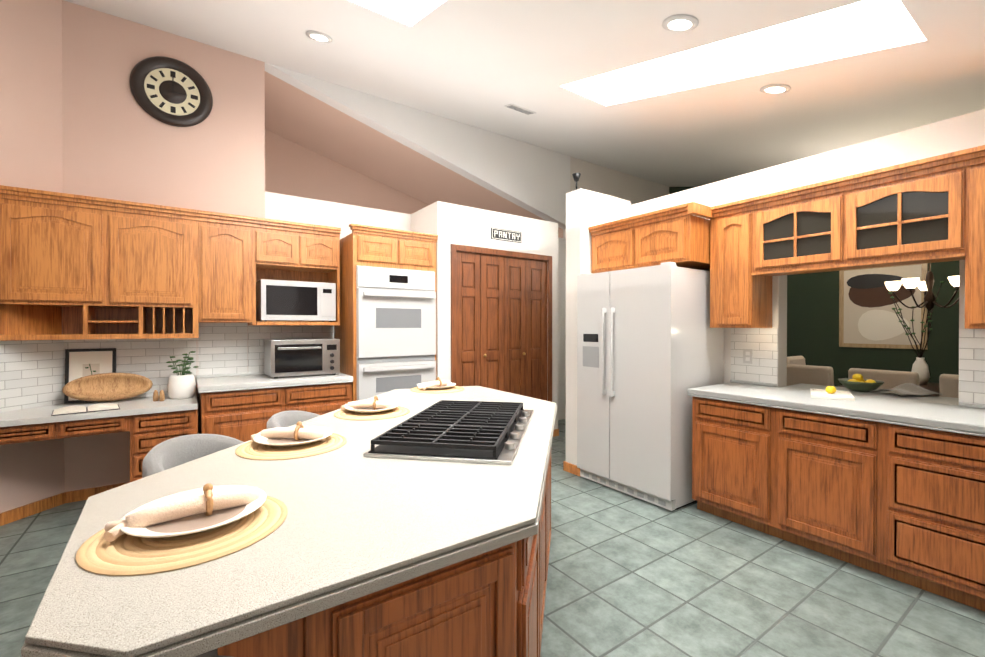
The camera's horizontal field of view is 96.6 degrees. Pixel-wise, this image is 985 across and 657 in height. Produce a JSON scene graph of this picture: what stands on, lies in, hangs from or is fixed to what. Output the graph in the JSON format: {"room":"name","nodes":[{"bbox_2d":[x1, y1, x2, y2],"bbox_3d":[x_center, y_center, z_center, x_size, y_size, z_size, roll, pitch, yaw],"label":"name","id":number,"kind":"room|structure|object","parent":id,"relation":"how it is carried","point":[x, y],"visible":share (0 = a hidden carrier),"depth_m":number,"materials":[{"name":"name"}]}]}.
{"room":"kitchen","nodes":[
{"label":"kitchen","id":0,"kind":"room"},
{"bbox_2d":[0,0,64,512],"bbox_3d":[-3.583,-0.606,2.435,0.150,3.942,2.001,0,0,10],"label":"wall","id":1,"kind":"structure","parent":0,"point":[31,141],"depth_m":3.21,"materials":[{"name":"pink paint"}]},
{"bbox_2d":[265,129,428,213],"bbox_3d":[-1.420,-0.710,6.637,4.330,4.100,0.100,0,0,-35],"label":"wall","id":2,"kind":"structure","parent":0,"point":[293,169],"depth_m":5.93,"materials":[{"name":"paint"}]},
{"bbox_2d":[62,0,668,491],"bbox_3d":[-0.105,-0.755,5.756,7.985,4.200,0.150,0,0,-35],"label":"wall","id":3,"kind":"structure","parent":0,"point":[119,143],"depth_m":4.00,"materials":[{"name":"pink paint"}]},
{"bbox_2d":[0,189,107,340],"bbox_3d":[-3.249,-0.426,3.240,0.633,0.975,0.369,0,0,-35],"label":"upper cabinet","id":4,"kind":"object","parent":3,"relation":"attached to","point":[76,267],"depth_m":3.13,"materials":[{"name":"brown wood"}]},
{"bbox_2d":[108,205,199,336],"bbox_3d":[-2.754,-0.429,3.586,0.575,0.975,0.369,0,0,-35],"label":"upper cabinet","id":5,"kind":"object","parent":3,"relation":"attached to","point":[154,254],"depth_m":3.47,"materials":[{"name":"brown wood"}]},
{"bbox_2d":[0,323,333,412],"bbox_3d":[-2.574,0.264,3.541,2.690,0.627,0.655,0,0,-35],"label":"backsplash","id":6,"kind":"structure","parent":3,"relation":"attached to","point":[32,373],"depth_m":3.70,"materials":[{"name":"white tile"}]},
{"bbox_2d":[130,56,212,126],"bbox_3d":[-2.750,-2.038,3.776,0.580,0.580,0.050,0,0,-35],"label":"wall clock","id":7,"kind":"object","parent":3,"relation":"attached to","point":[171,91],"visible":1,"depth_m":3.77,"materials":[{"name":"black"}]},
{"bbox_2d":[200,213,259,324],"bbox_3d":[-2.346,-0.485,3.871,0.419,0.865,0.369,0,0,-35],"label":"upper cabinet","id":8,"kind":"object","parent":3,"relation":"attached to","point":[229,247],"depth_m":3.73,"materials":[{"name":"brown wood"}]},
{"bbox_2d":[256,279,335,321],"bbox_3d":[-1.868,-0.250,4.175,0.640,0.370,0.366,0,0,-35],"label":"microwave","id":9,"kind":"object","parent":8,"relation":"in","point":[281,300],"visible":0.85,"depth_m":4.02,"materials":[{"name":"white"}]},
{"bbox_2d":[260,221,307,272],"bbox_3d":[-2.016,-0.744,4.100,0.443,0.350,0.369,0,0,-35],"label":"upper cabinet","id":10,"kind":"object","parent":3,"relation":"attached to","point":[283,248],"depth_m":3.98,"materials":[{"name":"brown wood"}]},
{"bbox_2d":[304,229,339,276],"bbox_3d":[-1.760,-0.745,4.279,0.438,0.350,0.369,0,0,-35],"label":"upper cabinet","id":11,"kind":"object","parent":3,"relation":"attached to","point":[323,244],"depth_m":4.18,"materials":[{"name":"brown wood"}]},
{"bbox_2d":[265,71,560,229],"bbox_3d":[-0.984,-2.086,6.048,4.080,1.141,1.350,0,0,-35],"label":"wall","id":12,"kind":"structure","parent":0,"point":[302,118],"depth_m":5.58,"materials":[{"name":"paint"}]},
{"bbox_2d":[411,201,557,428],"bbox_3d":[-0.103,0.013,5.359,1.700,2.670,0.810,0,0,-35],"label":"wall","id":13,"kind":"structure","parent":0,"point":[448,224],"depth_m":4.79,"materials":[{"name":"white paint"}]},
{"bbox_2d":[456,252,545,400],"bbox_3d":[0.136,0.257,5.051,1.291,2.162,0.071,0,0,-35],"label":"pantry door","id":14,"kind":"structure","parent":13,"relation":"in","point":[500,323],"depth_m":5.03,"materials":[{"name":"brown wood"}]},
{"bbox_2d":[451,244,551,401],"bbox_3d":[0.115,0.228,5.081,1.431,2.242,0.138,0,0,-35],"label":"door frame","id":15,"kind":"structure","parent":13,"relation":"attached to","point":[455,248],"depth_m":5.05,"materials":[{"name":"brown wood"}]},
{"bbox_2d":[491,228,521,242],"bbox_3d":[0.164,-1.068,5.032,0.430,0.125,0.017,0,0,-35],"label":"sign","id":16,"kind":"object","parent":13,"relation":"attached to","point":[505,235],"visible":1,"depth_m":5.02,"materials":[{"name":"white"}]},
{"bbox_2d":[0,419,984,656],"bbox_3d":[0.590,1.389,3.540,9.800,0.060,8.700,0,0,-35],"label":"floor","id":17,"kind":"structure","parent":0,"point":[629,576],"depth_m":2.27,"materials":[{"name":"tile"}]},
{"bbox_2d":[0,393,197,481],"bbox_3d":[-3.064,0.971,3.201,1.507,0.780,0.657,0,0,-35],"label":"desk","id":18,"kind":"object","parent":17,"relation":"on","point":[149,423],"visible":0.6,"depth_m":3.17,"materials":[{"name":"brown wood"}]},
{"bbox_2d":[51,403,119,415],"bbox_3d":[-2.884,0.568,3.119,0.350,0.026,0.240,0,0,-43],"label":"open book","id":19,"kind":"object","parent":18,"relation":"on","point":[67,410],"visible":0.98,"depth_m":3.08,"materials":[{"name":"white paper"}]},
{"bbox_2d":[64,348,115,403],"bbox_3d":[-3.174,0.369,3.468,0.300,0.419,0.067,0,0,-35],"label":"framed picture","id":20,"kind":"object","parent":18,"relation":"on","point":[79,363],"visible":0.67,"depth_m":3.46,"materials":[{"name":"black"}]},
{"bbox_2d":[62,373,152,400],"bbox_3d":[-3.013,0.460,3.452,0.540,0.215,0.134,0,0,-35],"label":"dough bowl","id":21,"kind":"object","parent":18,"relation":"on","point":[107,386],"visible":1,"depth_m":3.44,"materials":[{"name":"brown wood"}]},
{"bbox_2d":[153,390,164,400],"bbox_3d":[-2.662,0.534,3.500,0.090,0.088,0.040,0,0,2],"label":"shaker","id":22,"kind":"object","parent":18,"relation":"on","point":[159,397],"visible":1,"depth_m":3.49,"materials":[{"name":"brown wood"}]},
{"bbox_2d":[166,351,198,398],"bbox_3d":[-2.580,0.383,3.655,0.225,0.390,0.207,0,0,-35],"label":"potted plant","id":23,"kind":"object","parent":18,"relation":"on","point":[181,386],"visible":1,"depth_m":3.60,"materials":[{"name":"white"}]},
{"bbox_2d":[142,434,243,477],"bbox_3d":[-1.282,0.941,2.009,0.555,0.858,0.555,0,0,-35],"label":"stool","id":24,"kind":"object","parent":17,"relation":"on","point":[170,453],"visible":0.19,"depth_m":2.07,"materials":[{"name":"fabric"}]},
{"bbox_2d":[195,649,232,656],"bbox_3d":[-0.704,0.948,0.867,0.499,0.858,0.496,0,0,-35],"label":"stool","id":25,"kind":"object","parent":17,"relation":"on","point":[213,653],"depth_m":0.76,"materials":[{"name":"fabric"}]},
{"bbox_2d":[199,382,351,441],"bbox_3d":[-1.954,0.919,3.988,1.168,0.874,0.639,0,0,-35],"label":"base cabinet","id":26,"kind":"object","parent":17,"relation":"on","point":[243,415],"visible":0.46,"depth_m":3.62,"materials":[{"name":"brown wood"}]},
{"bbox_2d":[197,372,352,392],"bbox_3d":[-1.957,0.455,3.972,1.188,0.078,0.657,0,0,-35],"label":"countertop","id":27,"kind":"structure","parent":26,"relation":"on","point":[230,382],"depth_m":3.80,"materials":[{"name":"white stone"}]},
{"bbox_2d":[264,338,339,378],"bbox_3d":[-1.793,0.270,4.140,0.590,0.339,0.455,0,0,-35],"label":"toaster oven","id":28,"kind":"object","parent":27,"relation":"on","point":[298,357],"visible":1,"depth_m":3.98,"materials":[{"name":"silver metal"}]},
{"bbox_2d":[267,410,319,428],"bbox_3d":[-1.077,0.937,2.640,0.557,0.858,0.557,0,0,-35],"label":"stool","id":29,"kind":"object","parent":17,"relation":"on","point":[285,418],"visible":0.12,"depth_m":2.70,"materials":[{"name":"fabric"}]},
{"bbox_2d":[217,530,550,656],"bbox_3d":[-0.313,0.931,2.075,1.775,0.874,2.102,0,0,-35],"label":"kitchen island","id":30,"kind":"object","parent":17,"relation":"on","point":[491,605],"depth_m":0.94,"materials":[{"name":"brown wood"}]},
{"bbox_2d":[21,386,556,656],"bbox_3d":[-0.433,0.478,2.056,2.090,0.028,2.250,0,0,-35],"label":"island countertop","id":31,"kind":"structure","parent":30,"relation":"on","point":[355,527],"depth_m":0.97,"materials":[{"name":"white stone"}]},
{"bbox_2d":[75,483,287,575],"bbox_3d":[-0.689,0.416,1.011,0.394,0.085,0.394,0,0,-35],"label":"place setting","id":32,"kind":"object","parent":31,"relation":"on","point":[208,522],"visible":1,"depth_m":0.96,"materials":[{"name":"white fabric"}]},
{"bbox_2d":[235,421,346,459],"bbox_3d":[-0.776,0.412,1.710,0.394,0.085,0.394,0,0,-35],"label":"place setting","id":33,"kind":"object","parent":31,"relation":"on","point":[299,440],"visible":1,"depth_m":1.69,"materials":[{"name":"white"}]},
{"bbox_2d":[334,396,409,420],"bbox_3d":[-0.641,0.408,2.349,0.394,0.085,0.394,0,0,-35],"label":"place setting","id":34,"kind":"object","parent":31,"relation":"on","point":[365,410],"visible":1,"depth_m":2.33,"materials":[{"name":"white"}]},
{"bbox_2d":[410,377,463,393],"bbox_3d":[-0.402,0.403,3.207,0.394,0.085,0.394,0,0,-35],"label":"place setting","id":35,"kind":"object","parent":31,"relation":"on","point":[437,385],"visible":1,"depth_m":3.16,"materials":[{"name":"white ceramic"}]},
{"bbox_2d":[363,400,533,464],"bbox_3d":[-0.118,0.421,1.956,0.528,0.062,0.908,0,0,10],"label":"cooktop","id":36,"kind":"object","parent":31,"relation":"in","point":[485,432],"visible":1,"depth_m":1.69,"materials":[{"name":"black metal"}]},
{"bbox_2d":[334,223,437,400],"bbox_3d":[-1.117,0.195,4.543,0.895,2.315,0.682,0,0,-35],"label":"tall cabinet","id":37,"kind":"object","parent":17,"relation":"on","point":[366,245],"visible":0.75,"depth_m":4.23,"materials":[{"name":"brown wood"}]},
{"bbox_2d":[356,265,435,400],"bbox_3d":[-0.904,0.062,4.266,0.808,1.295,0.100,0,0,-35],"label":"wall oven","id":38,"kind":"object","parent":37,"relation":"attached to","point":[395,328],"visible":0.94,"depth_m":4.24,"materials":[{"name":"white metal"}]},
{"bbox_2d":[577,262,723,510],"bbox_3d":[1.325,0.431,3.796,0.815,1.853,0.937,0,0,-35],"label":"fridge","id":39,"kind":"object","parent":17,"relation":"on","point":[650,347],"visible":0.96,"depth_m":3.46,"materials":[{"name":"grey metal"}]},
{"bbox_2d":[692,396,767,533],"bbox_3d":[1.882,0.924,3.203,0.619,0.874,0.557,0,0,-35],"label":"base cabinet","id":40,"kind":"object","parent":17,"relation":"on","point":[730,439],"depth_m":3.02,"materials":[{"name":"brown wood"}]},
{"bbox_2d":[787,356,805,364],"bbox_3d":[3.771,0.842,5.094,0.440,1.015,0.568,0,0,-35],"label":"dining chair","id":41,"kind":"object","parent":17,"relation":"on","point":[798,360],"visible":0.02,"depth_m":5.24,"materials":[{"name":"fabric"}]},
{"bbox_2d":[787,364,833,385],"bbox_3d":[3.101,0.847,4.231,0.568,1.015,0.440,0,0,-35],"label":"dining chair","id":42,"kind":"object","parent":17,"relation":"on","point":[810,374],"visible":0.06,"depth_m":4.02,"materials":[{"name":"fabric"}]},
{"bbox_2d":[768,407,875,571],"bbox_3d":[2.194,0.926,2.758,0.619,0.874,0.530,0,0,-35],"label":"base cabinet","id":43,"kind":"object","parent":17,"relation":"on","point":[822,468],"depth_m":2.58,"materials":[{"name":"brown wood"}]},
{"bbox_2d":[848,368,918,391],"bbox_3d":[3.422,0.850,3.772,0.568,1.015,0.440,0,0,-35],"label":"dining chair","id":44,"kind":"object","parent":17,"relation":"on","point":[890,379],"visible":0.04,"depth_m":3.57,"materials":[{"name":"fabric"}]},
{"bbox_2d":[835,382,939,395],"bbox_3d":[4.318,0.972,4.313,1.300,0.765,1.200,0,0,-35],"label":"dining table","id":45,"kind":"object","parent":17,"relation":"on","point":[932,386],"depth_m":4.45,"materials":[{"name":"brown wood"}]},
{"bbox_2d":[889,281,943,384],"bbox_3d":[4.479,0.046,4.638,0.396,1.081,0.385,0,0,-35],"label":"vase","id":46,"kind":"object","parent":45,"relation":"on","point":[920,367],"visible":0.85,"depth_m":4.60,"materials":[{"name":"white ceramic"},{"name":"leaf"},{"name":"twig wood"}]},
{"bbox_2d":[876,422,984,610],"bbox_3d":[2.513,0.929,2.301,0.619,0.874,0.585,0,0,-35],"label":"base cabinet","id":47,"kind":"object","parent":17,"relation":"on","point":[904,504],"depth_m":2.21,"materials":[{"name":"brown wood"}]},
{"bbox_2d":[688,379,984,436],"bbox_3d":[2.524,0.463,2.617,1.040,0.078,2.280,0,0,-35],"label":"countertop","id":48,"kind":"structure","parent":47,"relation":"on","point":[947,414],"depth_m":2.63,"materials":[{"name":"white stone"}]},
{"bbox_2d":[810,386,854,400],"bbox_3d":[2.259,0.415,2.929,0.220,0.064,0.385,0,0,35],"label":"board","id":49,"kind":"object","parent":48,"relation":"on","point":[830,392],"visible":1,"depth_m":2.90,"materials":[{"name":"white"}]},
{"bbox_2d":[838,374,883,391],"bbox_3d":[2.621,0.385,3.124,0.256,0.122,0.256,0,0,-35],"label":"fruit bowl","id":50,"kind":"object","parent":48,"relation":"on","point":[857,382],"visible":1,"depth_m":3.08,"materials":[{"name":"green ceramic"}]},
{"bbox_2d":[871,383,940,395],"bbox_3d":[2.786,0.406,2.958,0.323,0.071,0.203,0,0,-10],"label":"cloth towel","id":51,"kind":"object","parent":48,"relation":"on","point":[907,389],"visible":1,"depth_m":2.91,"materials":[{"name":"grey fabric"}]},
{"bbox_2d":[939,374,958,397],"bbox_3d":[3.743,0.853,3.313,0.568,1.015,0.440,0,0,-35],"label":"dining chair","id":52,"kind":"object","parent":17,"relation":"on","point":[948,385],"visible":0.1,"depth_m":3.29,"materials":[{"name":"fabric"}]},
{"bbox_2d":[64,0,984,186],"bbox_3d":[1.174,-1.799,2.684,9.800,1.765,6.660,0,0,-35],"label":"ceiling","id":53,"kind":"structure","parent":0,"point":[635,88],"depth_m":3.27,"materials":[{"name":"paint"}]},
{"bbox_2d":[305,30,331,42],"bbox_3d":[-1.340,-2.253,3.390,0.194,0.052,0.188,0,0,-35],"label":"recessed light","id":54,"kind":"object","parent":53,"relation":"in","point":[319,36],"visible":1,"depth_m":3.38,"materials":[{"name":"white glass"}]},
{"bbox_2d":[505,104,535,114],"bbox_3d":[0.287,-2.260,4.527,0.320,0.037,0.118,0,0,-35],"label":"ceiling vent","id":55,"kind":"object","parent":53,"relation":"in","point":[519,109],"visible":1,"depth_m":4.51,"materials":[{"name":"white"}]},
{"bbox_2d":[662,14,698,32],"bbox_3d":[1.056,-1.715,2.470,0.194,0.052,0.188,0,0,-35],"label":"recessed light","id":56,"kind":"object","parent":53,"relation":"in","point":[680,23],"visible":1,"depth_m":2.46,"materials":[{"name":"white"}]},
{"bbox_2d":[760,84,790,93],"bbox_3d":[2.031,-1.719,3.152,0.194,0.052,0.188,0,0,-35],"label":"recessed light","id":57,"kind":"object","parent":53,"relation":"in","point":[775,88],"visible":0.96,"depth_m":3.14,"materials":[{"name":"white"}]},
{"bbox_2d":[885,263,958,310],"bbox_3d":[3.936,-0.885,3.978,0.595,1.463,0.571,0,0,-35],"label":"chandelier","id":58,"kind":"object","parent":53,"relation":"hanging from","point":[925,287],"visible":0.83,"depth_m":3.94,"materials":[{"name":"white glass"}]},
{"bbox_2d":[558,229,562,237],"bbox_3d":[0.738,-0.714,7.242,0.100,4.100,1.320,0,0,-35],"label":"wall","id":59,"kind":"structure","parent":0,"point":[560,232],"depth_m":6.72,"materials":[{"name":"paint"}]},
{"bbox_2d":[566,188,630,464],"bbox_3d":[1.047,0.034,4.309,0.720,2.640,0.190,0,0,-35],"label":"wall","id":60,"kind":"structure","parent":0,"point":[585,209],"depth_m":4.11,"materials":[{"name":"white paint"}]},
{"bbox_2d":[572,173,580,190],"bbox_3d":[0.788,-1.365,4.113,0.080,0.159,0.078,0,0,-35],"label":"wall spotlight","id":61,"kind":"object","parent":60,"relation":"on","point":[576,176],"visible":0.69,"depth_m":4.09,"materials":[{"name":"black metal"}]},
{"bbox_2d":[631,109,984,386],"bbox_3d":[2.673,0.064,2.743,0.150,2.600,4.620,0,0,-35],"label":"wall","id":62,"kind":"structure","parent":0,"point":[959,133],"depth_m":3.10,"materials":[{"name":"white paint"}]},
{"bbox_2d":[0,429,580,525],"bbox_3d":[-0.218,1.327,1.754,6.030,0.085,6.300,0,0,-35],"label":"baseboard","id":63,"kind":"structure","parent":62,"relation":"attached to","point":[18,513],"depth_m":3.37,"materials":[{"name":"brown wood"}]},
{"bbox_2d":[588,225,624,273],"bbox_3d":[1.310,-0.702,4.028,0.599,0.375,0.556,0,0,-35],"label":"upper cabinet","id":64,"kind":"object","parent":62,"relation":"attached to","point":[607,244],"depth_m":3.91,"materials":[{"name":"brown wood"}]},
{"bbox_2d":[624,209,707,269],"bbox_3d":[1.553,-0.700,3.680,0.599,0.375,0.556,0,0,-35],"label":"upper cabinet","id":65,"kind":"object","parent":62,"relation":"attached to","point":[680,237],"depth_m":3.44,"materials":[{"name":"brown wood"}]},
{"bbox_2d":[704,197,771,327],"bbox_3d":[1.912,-0.470,3.386,0.349,0.930,0.310,0,0,-35],"label":"upper cabinet","id":66,"kind":"object","parent":62,"relation":"attached to","point":[738,299],"depth_m":3.27,"materials":[{"name":"brown wood"}]},
{"bbox_2d":[752,185,839,276],"bbox_3d":[2.175,-0.641,3.010,0.349,0.485,0.606,0,0,-35],"label":"upper cabinet","id":67,"kind":"object","parent":62,"relation":"attached to","point":[790,233],"depth_m":2.96,"materials":[{"name":"brown wood"}]},
{"bbox_2d":[731,328,984,403],"bbox_3d":[2.618,0.226,2.681,0.007,0.444,2.280,0,0,-35],"label":"backsplash","id":68,"kind":"structure","parent":62,"relation":"attached to","point":[762,343],"depth_m":3.35,"materials":[{"name":"white tile"}]},
{"bbox_2d":[743,349,752,363],"bbox_3d":[2.037,0.222,3.501,0.006,0.115,0.070,0,0,-35],"label":"electrical outlet plate","id":69,"kind":"object","parent":68,"relation":"attached to","point":[747,355],"visible":1,"depth_m":3.50,"materials":[{"name":"grey plastic"}]},
{"bbox_2d":[828,157,967,269],"bbox_3d":[2.442,-0.638,2.628,0.349,0.485,0.579,0,0,-35],"label":"upper cabinet","id":70,"kind":"object","parent":62,"relation":"attached to","point":[920,211],"depth_m":2.50,"materials":[{"name":"brown wood"}]},
{"bbox_2d":[960,153,984,328],"bbox_3d":[2.756,-0.438,2.180,0.349,0.880,0.518,0,0,-35],"label":"upper cabinet","id":71,"kind":"object","parent":62,"relation":"attached to","point":[975,261],"depth_m":2.26,"materials":[{"name":"brown wood"}]},
{"bbox_2d":[669,187,959,385],"bbox_3d":[5.030,-0.753,5.509,0.150,4.200,6.460,0,0,-35],"label":"wall","id":72,"kind":"structure","parent":0,"point":[812,319],"depth_m":5.91,"materials":[{"name":"green paint"}]},
{"bbox_2d":[839,263,927,349],"bbox_3d":[4.899,-0.283,5.535,0.037,1.060,0.850,0,0,-35],"label":"framed picture","id":73,"kind":"object","parent":72,"relation":"attached to","point":[868,317],"visible":0.83,"depth_m":5.54,"materials":[{"name":"beige paper"}]}
]}

